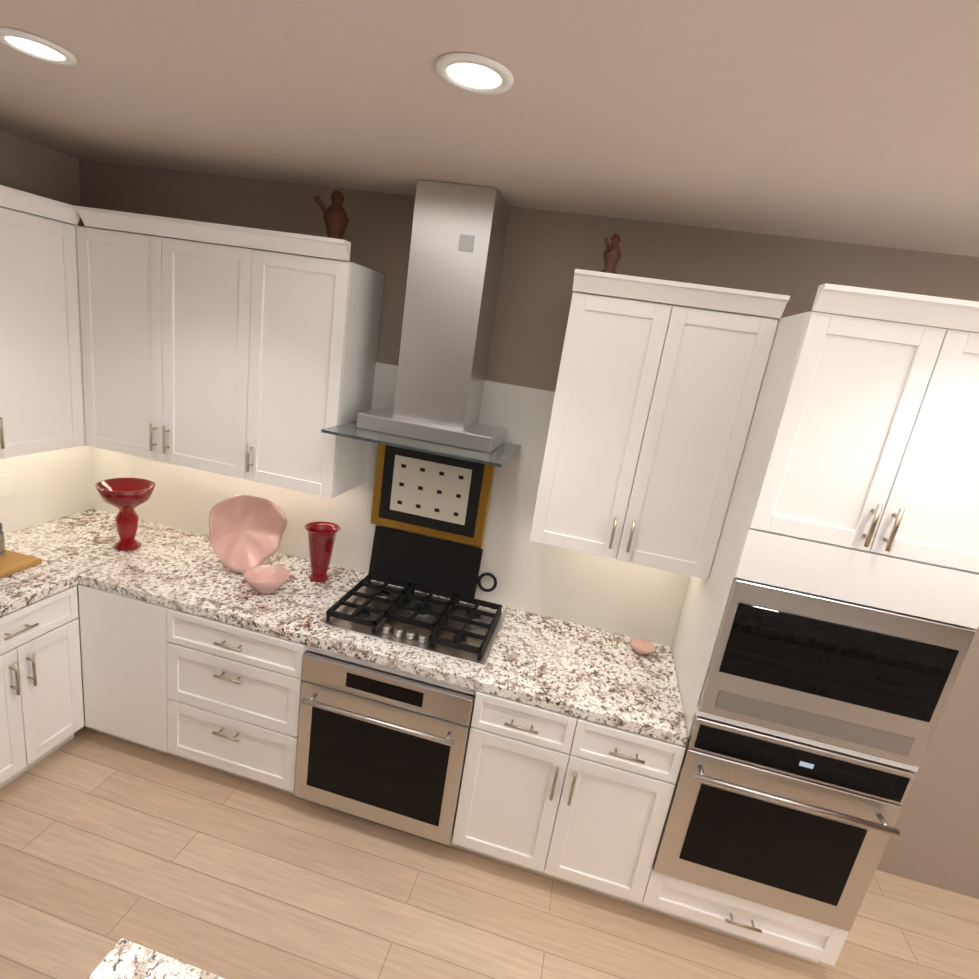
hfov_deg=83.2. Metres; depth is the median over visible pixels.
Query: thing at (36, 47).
recessed light
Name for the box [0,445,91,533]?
backsplash
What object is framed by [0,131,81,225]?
wall
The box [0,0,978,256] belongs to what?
ceiling
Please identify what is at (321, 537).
glass vase
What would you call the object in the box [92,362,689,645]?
backsplash
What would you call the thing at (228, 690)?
base cabinet
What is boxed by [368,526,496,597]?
slate board
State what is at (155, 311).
upper cabinet
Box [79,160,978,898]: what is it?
wall
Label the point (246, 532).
decorative plate
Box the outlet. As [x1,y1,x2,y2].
[0,474,12,497]
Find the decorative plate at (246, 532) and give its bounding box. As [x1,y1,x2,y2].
[209,495,286,572]
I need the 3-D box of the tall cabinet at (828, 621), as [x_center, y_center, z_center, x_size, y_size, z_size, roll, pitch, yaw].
[1.185,0.592,2.137,0.720,2.470,0.759,11,15,10]
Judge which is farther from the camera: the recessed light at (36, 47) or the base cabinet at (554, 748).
the base cabinet at (554, 748)
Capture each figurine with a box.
[313,191,348,238]
[601,234,621,273]
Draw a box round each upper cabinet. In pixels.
[0,185,85,458]
[76,222,234,475]
[227,242,384,497]
[529,269,789,578]
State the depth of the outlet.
2.70 m
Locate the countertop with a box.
[4,508,687,743]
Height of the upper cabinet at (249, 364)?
1.000 m
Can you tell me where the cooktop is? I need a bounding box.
[317,573,506,671]
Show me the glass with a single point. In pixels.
(126, 496)
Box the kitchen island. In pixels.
[87,938,224,978]
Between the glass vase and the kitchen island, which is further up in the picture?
the glass vase
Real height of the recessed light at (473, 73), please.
0.008 m
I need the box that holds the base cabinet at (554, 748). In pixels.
[468,688,685,903]
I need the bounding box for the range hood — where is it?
[321,180,521,466]
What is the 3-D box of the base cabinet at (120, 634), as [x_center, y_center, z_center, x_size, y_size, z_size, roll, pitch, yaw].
[-1.615,0.806,2.869,0.459,0.865,0.678,11,15,10]
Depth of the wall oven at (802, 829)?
1.99 m
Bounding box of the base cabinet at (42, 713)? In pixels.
[0,584,84,788]
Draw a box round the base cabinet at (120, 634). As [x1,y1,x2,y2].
[72,580,159,751]
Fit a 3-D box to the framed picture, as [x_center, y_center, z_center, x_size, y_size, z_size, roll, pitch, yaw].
[-0.287,-0.001,2.703,0.590,0.480,0.036,11,15,10]
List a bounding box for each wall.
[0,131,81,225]
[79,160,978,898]
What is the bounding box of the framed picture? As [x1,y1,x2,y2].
[370,443,494,547]
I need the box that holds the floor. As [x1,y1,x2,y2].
[0,727,978,978]
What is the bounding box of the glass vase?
[304,521,339,582]
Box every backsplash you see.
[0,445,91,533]
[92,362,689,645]
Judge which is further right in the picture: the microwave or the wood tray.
the microwave
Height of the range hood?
1.025 m
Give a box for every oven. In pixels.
[288,648,491,850]
[645,645,915,931]
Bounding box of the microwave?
[684,539,975,766]
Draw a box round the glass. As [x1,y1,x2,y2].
[95,477,155,550]
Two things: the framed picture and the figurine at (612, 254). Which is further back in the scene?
the framed picture
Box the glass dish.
[630,638,655,655]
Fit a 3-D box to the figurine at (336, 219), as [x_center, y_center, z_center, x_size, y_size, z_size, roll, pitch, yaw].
[-0.666,-1.157,2.346,0.114,0.220,0.154,11,15,10]
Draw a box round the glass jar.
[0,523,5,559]
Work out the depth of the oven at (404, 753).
2.29 m
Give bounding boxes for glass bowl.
[244,565,289,594]
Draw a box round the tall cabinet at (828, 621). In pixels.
[635,283,978,965]
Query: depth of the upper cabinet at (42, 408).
2.38 m
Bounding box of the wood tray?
[0,523,41,577]
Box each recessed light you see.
[0,27,77,65]
[435,53,513,93]
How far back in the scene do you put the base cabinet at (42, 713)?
2.39 m
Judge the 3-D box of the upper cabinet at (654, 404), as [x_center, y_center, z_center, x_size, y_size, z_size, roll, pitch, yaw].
[0.625,-0.257,2.249,0.729,1.070,0.407,11,15,10]
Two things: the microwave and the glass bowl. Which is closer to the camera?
the microwave

